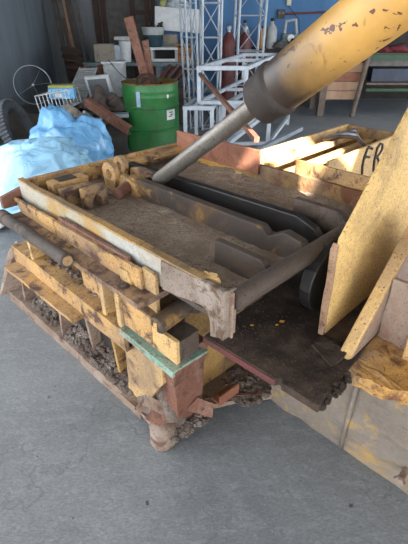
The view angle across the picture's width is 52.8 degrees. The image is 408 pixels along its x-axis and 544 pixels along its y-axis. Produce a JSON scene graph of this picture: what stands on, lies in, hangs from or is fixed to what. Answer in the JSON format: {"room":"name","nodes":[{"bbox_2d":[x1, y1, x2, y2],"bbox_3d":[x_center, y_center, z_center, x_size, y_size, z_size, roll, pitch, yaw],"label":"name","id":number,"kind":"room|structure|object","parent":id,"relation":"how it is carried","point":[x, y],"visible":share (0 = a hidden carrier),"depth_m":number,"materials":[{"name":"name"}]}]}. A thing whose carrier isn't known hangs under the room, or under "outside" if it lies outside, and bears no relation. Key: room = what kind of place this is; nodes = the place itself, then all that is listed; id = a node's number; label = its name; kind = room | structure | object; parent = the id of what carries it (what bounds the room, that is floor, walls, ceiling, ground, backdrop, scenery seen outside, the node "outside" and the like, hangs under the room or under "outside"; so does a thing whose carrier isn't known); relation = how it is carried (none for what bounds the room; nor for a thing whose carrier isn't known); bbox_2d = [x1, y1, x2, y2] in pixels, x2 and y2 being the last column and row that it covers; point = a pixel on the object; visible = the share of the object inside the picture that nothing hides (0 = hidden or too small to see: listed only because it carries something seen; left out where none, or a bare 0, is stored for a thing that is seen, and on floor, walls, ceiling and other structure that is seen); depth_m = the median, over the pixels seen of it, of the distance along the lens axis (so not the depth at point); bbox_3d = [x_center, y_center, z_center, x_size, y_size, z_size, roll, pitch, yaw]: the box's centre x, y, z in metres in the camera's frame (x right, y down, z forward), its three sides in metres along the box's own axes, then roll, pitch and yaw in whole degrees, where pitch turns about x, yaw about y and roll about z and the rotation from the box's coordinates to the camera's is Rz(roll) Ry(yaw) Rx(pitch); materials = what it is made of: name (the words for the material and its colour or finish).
{"room":"industrial workshop","nodes":[
{"label":"industrial workshop","id":0,"kind":"room"},
{"bbox_2d":[0,0,56,105],"bbox_3d":[-3.349,-4.463,6.517,0.200,4.000,6.641,-3,32,-5],"label":"wall","id":1,"kind":"structure","parent":0,"point":[24,35],"depth_m":7.64,"materials":[{"name":"grey metal"}]},
{"bbox_2d":[43,0,351,95],"bbox_3d":[1.500,-6.141,9.255,11.000,4.000,0.200,0,32,0],"label":"wall","id":2,"kind":"structure","parent":0,"point":[251,7],"depth_m":9.40,"materials":[{"name":"paint"}]},
{"bbox_2d":[277,9,284,18],"bbox_3d":[1.741,-5.824,9.277,0.170,0.180,0.085,0,32,0],"label":"box","id":3,"kind":"object","parent":2,"relation":"attached to","point":[280,12],"visible":1,"depth_m":9.26,"materials":[{"name":"grey metal"}]},
{"bbox_2d":[285,11,325,14],"bbox_3d":[2.486,-5.844,9.261,1.311,0.092,0.044,0,32,0],"label":"pipe","id":4,"kind":"object","parent":2,"relation":"attached to","point":[316,12],"visible":0.57,"depth_m":9.25,"materials":[{"name":"metal"}]},
{"bbox_2d":[0,96,407,543],"bbox_3d":[0.000,0.405,2.594,40.000,0.200,40.000,0,32,0],"label":"floor","id":5,"kind":"structure","parent":0,"point":[78,466],"depth_m":1.72,"materials":[{"name":"concrete"}]},
{"bbox_2d":[0,135,4,145],"bbox_3d":[-2.784,-1.839,5.030,0.340,1.080,1.000,0,32,0],"label":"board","id":6,"kind":"object","parent":5,"relation":"on","point":[1,140],"visible":0.02,"depth_m":5.46,"materials":[{"name":"grey"}]},
{"bbox_2d":[0,98,34,143],"bbox_3d":[-2.225,-1.668,5.018,0.371,0.846,0.857,0,32,0],"label":"tyre","id":7,"kind":"object","parent":5,"relation":"on","point":[6,104],"visible":0.44,"depth_m":4.76,"materials":[{"name":"grey rubber"}]},
{"bbox_2d":[0,136,92,213],"bbox_3d":[-1.465,-0.856,3.758,1.139,0.713,0.852,0,32,0],"label":"plastic bag","id":8,"kind":"object","parent":5,"relation":"on","point":[23,158],"visible":0.37,"depth_m":3.47,"materials":[{"name":"plastic"}]},
{"bbox_2d":[8,104,84,139],"bbox_3d":[-2.328,-2.213,6.209,0.943,0.486,0.750,0,32,0],"label":"chest","id":9,"kind":"object","parent":5,"relation":"on","point":[18,130],"visible":0.14,"depth_m":5.88,"materials":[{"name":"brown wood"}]},
{"bbox_2d":[13,65,51,104],"bbox_3d":[-2.518,-2.754,6.053,0.537,0.525,0.131,-14,34,-22],"label":"wheel rim","id":10,"kind":"object","parent":9,"relation":"on","point":[25,65],"visible":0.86,"depth_m":6.04,"materials":[{"name":"metal"}]},
{"bbox_2d":[63,67,97,104],"bbox_3d":[-1.880,-2.872,6.303,0.285,0.396,1.160,0,32,0],"label":"rack","id":11,"kind":"object","parent":9,"relation":"on","point":[82,88],"visible":0.61,"depth_m":6.33,"materials":[{"name":"white metal"}]},
{"bbox_2d":[52,0,71,83],"bbox_3d":[-3.121,-5.160,8.976,0.098,2.581,0.946,-14,34,-21],"label":"plank","id":12,"kind":"object","parent":5,"relation":"on","point":[54,2],"visible":0.45,"depth_m":8.93,"materials":[{"name":"wood"}]},
{"bbox_2d":[57,0,69,46],"bbox_3d":[-3.000,-5.161,8.977,0.107,2.583,0.964,-15,34,-22],"label":"plank","id":13,"kind":"object","parent":5,"relation":"on","point":[59,2],"visible":0.26,"depth_m":8.86,"materials":[{"name":"brown wood"}]},
{"bbox_2d":[62,0,73,46],"bbox_3d":[-2.914,-5.160,8.977,0.063,2.577,0.947,-15,34,-23],"label":"plank","id":14,"kind":"object","parent":5,"relation":"on","point":[63,1],"visible":0.35,"depth_m":8.90,"materials":[{"name":"brown wood"}]},
{"bbox_2d":[29,103,113,161],"bbox_3d":[-1.494,-1.469,4.654,0.889,0.824,0.827,24,39,34],"label":"plastic bag","id":15,"kind":"object","parent":5,"relation":"on","point":[86,131],"visible":0.48,"depth_m":4.41,"materials":[{"name":"blue plastic"}]},
{"bbox_2d":[106,128,127,156],"bbox_3d":[-1.212,-1.639,5.169,0.508,0.260,0.662,-6,32,-10],"label":"sheet","id":16,"kind":"object","parent":15,"relation":"on","point":[119,139],"visible":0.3,"depth_m":5.14,"materials":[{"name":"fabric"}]},
{"bbox_2d":[84,97,131,134],"bbox_3d":[-1.243,-2.014,5.302,0.761,0.385,0.075,19,36,28],"label":"channel","id":17,"kind":"object","parent":16,"relation":"on","point":[117,122],"visible":1,"depth_m":5.26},
{"bbox_2d":[60,17,85,83],"bbox_3d":[-2.474,-3.932,7.915,0.405,1.652,0.553,-26,40,-35],"label":"broom","id":18,"kind":"object","parent":5,"relation":"on","point":[71,54],"visible":0.57,"depth_m":7.79,"materials":[{"name":"brown wood"}]},
{"bbox_2d":[65,0,88,96],"bbox_3d":[-2.804,-5.160,8.976,0.131,2.594,1.014,-16,35,-25],"label":"plank","id":19,"kind":"object","parent":5,"relation":"on","point":[68,3],"visible":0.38,"depth_m":8.91,"materials":[{"name":"brown wood"}]},
{"bbox_2d":[73,0,90,67],"bbox_3d":[-2.651,-5.161,8.977,0.079,2.582,0.988,-17,35,-25],"label":"plank","id":20,"kind":"object","parent":5,"relation":"on","point":[74,1],"visible":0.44,"depth_m":8.94,"materials":[{"name":"brown wood"}]},
{"bbox_2d":[96,65,103,74],"bbox_3d":[-1.764,-3.259,7.503,0.220,0.915,0.260,0,32,0],"label":"box","id":21,"kind":"object","parent":5,"relation":"on","point":[100,67],"visible":0.14,"depth_m":7.19,"materials":[{"name":"brown cardboard"}]},
{"bbox_2d":[92,115,124,128],"bbox_3d":[-1.387,-2.065,6.006,0.510,0.444,0.350,0,32,0],"label":"crate","id":22,"kind":"object","parent":5,"relation":"on","point":[109,125],"visible":0.07,"depth_m":5.81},
{"bbox_2d":[91,85,116,114],"bbox_3d":[-1.428,-2.370,5.818,0.453,0.513,0.338,0,32,0],"label":"bundle","id":23,"kind":"object","parent":22,"relation":"on","point":[99,96],"visible":0.41,"depth_m":5.68,"materials":[{"name":"brown fabric"}]},
{"bbox_2d":[107,92,124,111],"bbox_3d":[-1.253,-2.342,5.823,0.453,0.373,0.309,0,32,0],"label":"bundle","id":24,"kind":"object","parent":22,"relation":"on","point":[117,102],"visible":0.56,"depth_m":5.71,"materials":[{"name":"brown fabric"}]},
{"bbox_2d":[101,60,126,96],"bbox_3d":[-1.505,-3.095,7.134,0.380,1.020,0.340,0,32,0],"label":"bin","id":25,"kind":"object","parent":5,"relation":"on","point":[115,77],"visible":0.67,"depth_m":6.85,"materials":[{"name":"white plastic"}]},
{"bbox_2d":[91,0,157,78],"bbox_3d":[-1.765,-5.438,9.448,1.460,2.600,0.135,0,32,0],"label":"metal panel","id":26,"kind":"object","parent":5,"relation":"on","point":[108,15],"visible":0.29,"depth_m":9.27,"materials":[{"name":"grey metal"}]},
{"bbox_2d":[0,186,273,450],"bbox_3d":[-0.298,-0.045,2.319,1.205,0.864,1.831,-28,41,-37],"label":"wooden pallet","id":27,"kind":"object","parent":5,"relation":"on","point":[152,333],"depth_m":1.80,"materials":[{"name":"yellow wood"}]},
{"bbox_2d":[28,257,133,394],"bbox_3d":[-0.690,0.188,2.202,0.164,0.462,1.084,-27,41,-37],"label":"rubble","id":28,"kind":"object","parent":27,"relation":"on","point":[75,335],"visible":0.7,"depth_m":2.18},
{"bbox_2d":[17,130,370,340],"bbox_3d":[0.021,-0.325,1.978,1.142,0.284,1.652,-28,41,-37],"label":"metal frame","id":29,"kind":"object","parent":27,"relation":"on","point":[301,233],"visible":0.73,"depth_m":1.81,"materials":[{"name":"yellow metal"}]},
{"bbox_2d":[113,181,130,199],"bbox_3d":[-0.422,-0.422,2.128,0.062,0.065,0.113,9,33,15],"label":"plug","id":30,"kind":"object","parent":29,"relation":"attached to","point":[124,188],"visible":1,"depth_m":2.10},
{"bbox_2d":[75,156,353,289],"bbox_3d":[-0.060,-0.336,2.059,1.370,0.052,1.050,28,41,37],"label":"dirt","id":31,"kind":"object","parent":29,"relation":"on","point":[187,240],"visible":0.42,"depth_m":1.92,"materials":[{"name":"soil"}]},
{"bbox_2d":[137,365,272,443],"bbox_3d":[0.073,0.525,1.965,0.761,0.191,0.344,-15,34,-22],"label":"debris","id":32,"kind":"object","parent":27,"relation":"on","point":[185,427],"visible":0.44,"depth_m":1.94,"materials":[{"name":"stone"}]},
{"bbox_2d":[121,77,179,150],"bbox_3d":[-0.752,-2.276,5.932,0.795,0.883,0.795,0,32,0],"label":"drum","id":33,"kind":"object","parent":5,"relation":"on","point":[153,109],"visible":0.85,"depth_m":5.64,"materials":[{"name":"green metal"}]},
{"bbox_3d":[-0.745,-2.542,5.769,0.727,0.187,0.717,0,31,0],"label":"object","id":34,"kind":"object","parent":33,"relation":"in","visible":0},
{"bbox_2d":[124,16,150,84],"bbox_3d":[-0.872,-2.909,5.533,0.315,0.921,0.099,-2,32,-3],"label":"beam","id":35,"kind":"structure","parent":34,"relation":"on","point":[129,21],"depth_m":5.44,"materials":[{"name":"brown wood"}]},
{"bbox_2d":[136,72,157,83],"bbox_3d":[-0.776,-2.567,5.612,0.308,0.275,0.189,0,32,0],"label":"coil","id":36,"kind":"object","parent":34,"relation":"on","point":[152,76],"visible":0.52,"depth_m":5.59,"materials":[{"name":"brown metal"}]},
{"bbox_2d":[142,39,154,83],"bbox_3d":[-0.754,-2.836,5.668,0.146,0.651,0.174,0,32,0],"label":"beam","id":37,"kind":"structure","parent":34,"relation":"on","point":[145,43],"depth_m":5.55,"materials":[{"name":"brown wood"}]},
{"bbox_2d":[83,59,219,96],"bbox_3d":[-0.909,-3.902,8.575,2.914,0.893,0.800,0,32,0],"label":"bench","id":38,"kind":"object","parent":5,"relation":"on","point":[159,65],"visible":0.23,"depth_m":8.04,"materials":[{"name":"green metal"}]},
{"bbox_2d":[93,43,114,61],"bbox_3d":[-1.961,-4.364,8.174,0.394,0.312,0.300,-1,32,-2],"label":"box","id":39,"kind":"object","parent":38,"relation":"on","point":[102,51],"visible":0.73,"depth_m":8.04,"materials":[{"name":"beige cardboard"}]},
{"bbox_2d":[114,44,121,59],"bbox_3d":[-1.705,-4.382,8.222,0.210,0.292,0.300,0,32,0],"label":"box","id":40,"kind":"object","parent":38,"relation":"on","point":[116,46],"visible":0.29,"depth_m":8.10,"materials":[{"name":"metal"}]},
{"bbox_2d":[118,40,130,61],"bbox_3d":[-1.550,-4.365,8.115,0.248,0.376,0.250,0,32,0],"label":"bucket","id":41,"kind":"object","parent":38,"relation":"on","point":[125,45],"visible":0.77,"depth_m":8.03,"materials":[{"name":"white plastic"}]},
{"bbox_2d":[114,36,129,39],"bbox_3d":[-1.539,-4.578,8.043,0.420,0.060,0.220,-3,32,-5],"label":"flat box","id":42,"kind":"object","parent":41,"relation":"on","point":[115,37],"visible":0.64,"depth_m":7.94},
{"bbox_2d":[150,46,178,61],"bbox_3d":[-0.783,-4.365,8.232,0.535,0.252,0.400,0,32,0],"label":"microwave","id":43,"kind":"object","parent":38,"relation":"on","point":[163,53],"visible":0.91,"depth_m":8.14,"materials":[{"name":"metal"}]},
{"bbox_2d":[141,27,163,46],"bbox_3d":[-0.994,-4.618,8.078,0.450,0.339,0.450,0,32,0],"label":"planter","id":44,"kind":"object","parent":43,"relation":"on","point":[154,35],"visible":0.91,"depth_m":7.93,"materials":[{"name":"teal plastic"}]},
{"bbox_2d":[148,22,162,26],"bbox_3d":[-0.984,-4.742,8.002,0.389,0.234,0.370,0,32,0],"label":"sprigs","id":45,"kind":"object","parent":44,"relation":"in","point":[160,24],"visible":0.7,"depth_m":7.94,"materials":[{"name":"plant"}]},
{"bbox_2d":[163,34,177,45],"bbox_3d":[-0.695,-4.691,8.560,0.291,0.465,0.180,0,32,0],"label":"carton","id":46,"kind":"object","parent":38,"relation":"on","point":[168,39],"visible":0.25,"depth_m":8.42,"materials":[{"name":"beige cardboard"}]},
{"bbox_2d":[155,6,198,32],"bbox_3d":[-0.516,-5.083,8.285,0.944,0.462,0.360,0,32,0],"label":"box","id":47,"kind":"object","parent":46,"relation":"on","point":[169,16],"visible":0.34,"depth_m":8.12,"materials":[{"name":"white cardboard"}]},
{"bbox_2d":[159,0,166,6],"bbox_3d":[-0.813,-5.322,8.138,0.155,0.152,0.148,-12,33,-18],"label":"bundle","id":48,"kind":"object","parent":47,"relation":"on","point":[162,3],"visible":0.89,"depth_m":8.10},
{"bbox_2d":[165,0,188,7],"bbox_3d":[-0.524,-5.352,8.178,0.469,0.272,0.343,6,32,9],"label":"clear bag","id":49,"kind":"object","parent":47,"relation":"on","point":[170,3],"visible":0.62,"depth_m":8.11,"materials":[{"name":"plastic"}]},
{"bbox_2d":[178,53,191,61],"bbox_3d":[-0.384,-4.349,8.299,0.319,0.153,0.327,0,32,0],"label":"crate","id":50,"kind":"object","parent":38,"relation":"on","point":[179,57],"visible":0.27,"depth_m":8.19,"materials":[{"name":"plastic"}]},
{"bbox_2d":[176,43,190,52],"bbox_3d":[-0.384,-4.481,8.218,0.319,0.153,0.327,0,32,0],"label":"crate","id":51,"kind":"object","parent":50,"relation":"on","point":[177,44],"visible":0.37,"depth_m":8.09,"materials":[{"name":"plastic"}]},
{"bbox_2d":[178,82,187,123],"bbox_3d":[-0.566,-3.124,7.586,0.521,0.598,0.800,0,32,0],"label":"chest","id":52,"kind":"object","parent":5,"relation":"on","point":[180,84],"visible":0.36,"depth_m":7.24,"materials":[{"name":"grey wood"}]},
{"bbox_2d":[159,64,179,77],"bbox_3d":[-0.643,-3.482,7.197,0.200,0.224,0.766,9,33,14],"label":"strip","id":53,"kind":"object","parent":52,"relation":"on","point":[171,68],"depth_m":7.25,"materials":[{"name":"brown metal"}]},
{"bbox_2d":[171,64,186,79],"bbox_3d":[-0.461,-3.543,7.332,0.127,0.256,0.494,15,34,22],"label":"strip","id":54,"kind":"object","parent":52,"relation":"on","point":[174,76],"depth_m":7.34,"materials":[{"name":"brown metal"}]},
{"bbox_2d":[179,0,200,128],"bbox_3d":[-0.244,-3.978,6.300,0.300,3.401,0.261,-16,35,-24],"label":"mast","id":55,"kind":"object","parent":5,"relation":"on","point":[186,13],"visible":0.81,"depth_m":6.56,"materials":[{"name":"metal"}]},
{"bbox_2d":[183,98,221,134],"bbox_3d":[-0.005,-1.984,5.657,0.394,0.671,0.762,6,32,10],"label":"rack","id":56,"kind":"object","parent":5,"relation":"on","point":[189,106],"visible":0.42,"depth_m":5.32,"materials":[{"name":"white metal"}]},
{"bbox_2d":[199,0,222,129],"bbox_3d":[0.106,-3.952,6.257,0.344,3.400,0.326,-4,32,-6],"label":"mast","id":57,"kind":"object","parent":5,"relation":"on","point":[201,2],"visible":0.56,"depth_m":6.45,"materials":[{"name":"metal"}]},
{"bbox_2d":[221,25,234,115],"bbox_3d":[0.442,-3.729,7.684,0.248,1.529,0.250,0,32,0],"label":"gas cylinder","id":58,"kind":"object","parent":5,"relation":"on","point":[228,42],"visible":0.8,"depth_m":7.50,"materials":[{"name":"red metal"}]},
{"bbox_2d":[237,25,250,99],"bbox_3d":[0.815,-4.191,8.456,0.248,1.510,0.250,0,32,0],"label":"gas cylinder","id":59,"kind":"object","parent":5,"relation":"on","point":[244,36],"visible":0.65,"depth_m":8.17,"materials":[{"name":"red metal"}]},
{"bbox_2d":[233,0,267,108],"bbox_3d":[0.813,-4.553,7.238,0.556,3.401,0.511,-3,32,-5],"label":"mast","id":60,"kind":"object","parent":5,"relation":"on","point":[239,15],"visible":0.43,"depth_m":7.34,"materials":[{"name":"metal"}]},
{"bbox_2d":[222,92,289,145],"bbox_3d":[0.880,-2.422,6.374,0.623,0.670,2.350,10,33,15],"label":"rack","id":61,"kind":"object","parent":5,"relation":"on","point":[240,132],"visible":0.23,"depth_m":5.65,"materials":[{"name":"white metal"}]},
{"bbox_2d":[196,53,277,104],"bbox_3d":[0.606,-2.954,6.165,0.622,0.445,2.663,10,33,15],"label":"rack","id":62,"kind":"object","parent":61,"relation":"on","point":[206,100],"visible":0.62,"depth_m":5.46,"materials":[{"name":"white metal"}]},
{"bbox_2d":[199,72,259,142],"bbox_3d":[0.143,-1.638,3.835,0.035,0.120,2.936,-4,32,-6],"label":"steel pole","id":63,"kind":"object","parent":62,"relation":"attached to","point":[250,132],"visible":0.88,"depth_m":3.48,"materials":[{"name":"brown metal"}]},
{"bbox_2d":[255,126,302,149],"bbox_3d":[0.711,-1.589,5.330,1.744,0.329,0.060,-25,39,-34],"label":"bar","id":64,"kind":"object","parent":5,"relation":"on","point":[270,143],"visible":0.57,"depth_m":5.51,"materials":[{"name":"grey metal"}]},
{"bbox_2d":[235,47,329,100],"bbox_3d":[1.836,-4.478,9.336,2.314,1.077,0.800,0,32,0],"label":"workbench","id":65,"kind":"object","parent":5,"relation":"on","point":[275,50],"depth_m":9.11,"materials":[{"name":"grey metal"}]},
{"bbox_2d":[240,20,249,35],"bbox_3d":[0.864,-5.056,8.747,0.204,0.523,0.206,0,32,0],"label":"plastic jug","id":66,"kind":"object","parent":65,"relation":"on","point":[244,21],"visible":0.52,"depth_m":8.65,"materials":[{"name":"plastic"}]},
{"bbox_2d":[235,47,280,51],"bbox_3d":[1.836,-4.911,9.070,2.314,0.060,0.800,0,32,0],"label":"countertop","id":67,"kind":"structure","parent":65,"relation":"on","point":[265,50],"depth_m":8.73,"materials":[{"name":"metal"}]},
{"bbox_2d":[259,26,263,48],"bbox_3d":[1.232,-5.010,8.775,0.136,0.415,0.137,0,32,0],"label":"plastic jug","id":68,"kind":"object","parent":65,"relation":"on","point":[260,40],"visible":0.41,"depth_m":8.75,"materials":[{"name":"plastic"}]},
{"bbox_2d":[265,18,276,48],"bbox_3d":[1.437,-5.072,8.738,0.226,0.559,0.229,0,32,0],"label":"plastic jug","id":69,"kind":"object","parent":65,"relation":"on","point":[271,32],"visible":0.98,"depth_m":8.68,"materials":[{"name":"plastic"}]},
{"bbox_2d":[273,40,287,49],"bbox_3d":[1.664,-4.803,8.711,0.436,0.199,0.265,0,32,0],"label":"heap","id":70,"kind":"object","parent":65,"relation":"on","point":[279,45],"visible":0.71,"depth_m":8.65,"materials":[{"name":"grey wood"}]},
{"bbox_2d":[280,18,297,41],"bbox_3d":[1.845,-5.128,8.832,0.343,0.555,0.380,0,32,0],"label":"machine","id":71,"kind":"object","parent":65,"relation":"on","point":[284,36],"visible":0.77,"depth_m":8.75,"materials":[{"name":"white metal"}]},
{"bbox_2d":[203,108,407,494],"bbox_3d":[1.062,0.005,1.194,1.274,1.956,2.107,-28,41,-37],"label":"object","id":72,"kind":"object","parent":5,"relation":"on","point":[357,284],"visible":0.96,"depth_m":1.49,"materials":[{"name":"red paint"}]},
{"bbox_2d":[152,0,407,184],"bbox_3d":[0.244,-0.661,1.492,1.428,1.071,0.200,28,41,37],"label":"hydraulic cylinder","id":73,"kind":"object","parent":72,"relation":"attached to","point":[350,32],"visible":0.96,"depth_m":1.28,"materials":[{"name":"yellow metal"}]},
{"bbox_2d":[217,276,351,410],"bbox_3d":[0.441,0.208,1.609,0.486,0.054,0.704,28,41,37],"label":"crumbs","id":74,"kind":"object","parent":72,"relation":"on","point":[340,386],"visible":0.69,"depth_m":1.36,"materials":[{"name":"brown soil"}]},
{"bbox_2d":[260,124,393,176],"bbox_3d":[0.868,-0.489,2.988,0.446,0.912,1.180,28,41,37],"label":"hopper","id":75,"kind":"object","parent":5,"relation":"on","point":[345,154],"depth_m":2.81,"materials":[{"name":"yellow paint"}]},
{"bbox_2d":[309,51,407,116],"bbox_3d":[3.533,-3.750,8.108,2.670,1.131,1.055,0,32,0],"label":"wooden table","id":76,"kind":"object","parent":5,"relation":"on","point":[335,90],"visible":0.66,"depth_m":7.77,"materials":[{"name":"brown wood"}]},
{"bbox_2d":[367,67,394,81],"bbox_3d":[3.408,-3.811,7.927,0.420,0.221,0.250,0,32,0],"label":"box","id":77,"kind":"object","parent":76,"relation":"on","point":[375,74],"visible":1,"depth_m":7.83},
{"bbox_2d":[358,80,407,84],"bbox_3d":[3.918,-3.695,7.998,1.700,0.030,0.550,0,32,0],"label":"shelf","id":78,"kind":"object","parent":76,"relation":"attached to","point":[366,82],"depth_m":7.77,"materials":[{"name":"brown wood"}]},
{"bbox_2d":[378,46,392,52],"bbox_3d":[3.391,-4.119,7.623,0.316,0.121,0.170,0,32,0],"label":"cloth bundle","id":79,"kind":"object","parent":76,"relation":"on","point":[387,49],"visible":0.83,"depth_m":7.57,"materials":[{"name":"red fabric"}]},
{"bbox_2d":[389,43,407,46],"bbox_3d":[3.763,-4.264,7.829,0.597,0.182,0.295,0,32,0],"label":"cloth bundle","id":80,"kind":"object","parent":76,"relation":"on","point":[403,44],"visible":0.36,"depth_m":7.73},
{"bbox_2d":[390,45,407,52],"bbox_3d":[3.611,-4.131,7.620,0.463,0.143,0.254,0,32,0],"label":"cloth bundle","id":81,"kind":"object","parent":76,"relation":"on","point":[399,48],"visible":0.9,"depth_m":7.54,"materials":[{"name":"red fabric"}]},
{"bbox_2d":[391,67,407,81],"bbox_3d":[3.898,-3.811,7.927,0.562,0.221,0.250,0,32,0],"label":"box","id":82,"kind":"object","parent":76,"relation":"on","point":[401,73],"visible":0.75,"depth_m":7.82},
{"bbox_2d":[352,31,407,97],"bbox_3d":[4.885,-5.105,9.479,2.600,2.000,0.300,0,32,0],"label":"workbench","id":83,"kind":"object","parent":5,"relation":"on","point":[403,38],"visible":0.25,"depth_m":9.77,"materials":[{"name":"wood"}]},
{"bbox_3d":[-1.528,-2.430,6.486,0.517,0.556,0.500,0,31,0],"label":"chest","id":84,"kind":"object","parent":5,"relation":"on","visible":0},
{"bbox_2d":[84,74,112,97],"bbox_3d":[-1.566,-2.772,6.159,0.396,0.360,0.128,4,32,7],"label":"speaker panel","id":85,"kind":"object","parent":84,"relation":"on","point":[103,80],"visible":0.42,"depth_m":6.09,"materials":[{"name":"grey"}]},
{"bbox_3d":[-2.003,-2.005,5.832,0.451,0.514,0.340,0,31,0],"label":"crate","id":86,"kind":"object","parent":5,"relation":"on","visible":0},
{"bbox_2d":[34,87,81,111],"bbox_3d":[-1.988,-2.366,5.634,0.585,0.274,0.311,-7,32,-12],"label":"wire rack","id":87,"kind":"object","parent":86,"relation":"on","point":[57,92],"visible":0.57,"depth_m":5.50,"materials":[{"name":"white metal"}]},
{"bbox_2d":[48,84,75,98],"bbox_3d":[-1.914,-2.439,5.549,0.330,0.168,0.179,-4,32,-6],"label":"carton","id":88,"kind":"object","parent":87,"relation":"on","point":[52,87],"visible":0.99,"depth_m":5.48,"materials":[{"name":"blue cardboard"}]},
{"bbox_2d":[63,103,82,116],"bbox_3d":[-1.775,-2.098,5.532,0.332,0.324,0.238,14,34,22],"label":"bundle","id":89,"kind":"object","parent":86,"relation":"on","point":[72,110],"visible":0.29,"depth_m":5.44,"materials":[{"name":"beige fabric"}]},
{"bbox_3d":[-1.142,-2.064,5.655,0.204,0.091,0.185,0,31,0],"label":"offcut","id":90,"kind":"object","parent":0,"visible":0},
{"bbox_3d":[-1.289,-2.021,5.534,0.242,0.076,0.372,0,31,0],"label":"pipe","id":91,"kind":"object","parent":90,"relation":"on","visible":0},
{"bbox_2d":[112,112,128,117],"bbox_3d":[-1.160,-2.142,5.607,0.260,0.050,0.120,-3,32,-5],"label":"steel plate","id":92,"kind":"object","parent":91,"relation":"on","point":[119,114],"visible":0.64,"depth_m":5.57,"materials":[{"name":"grey metal"}]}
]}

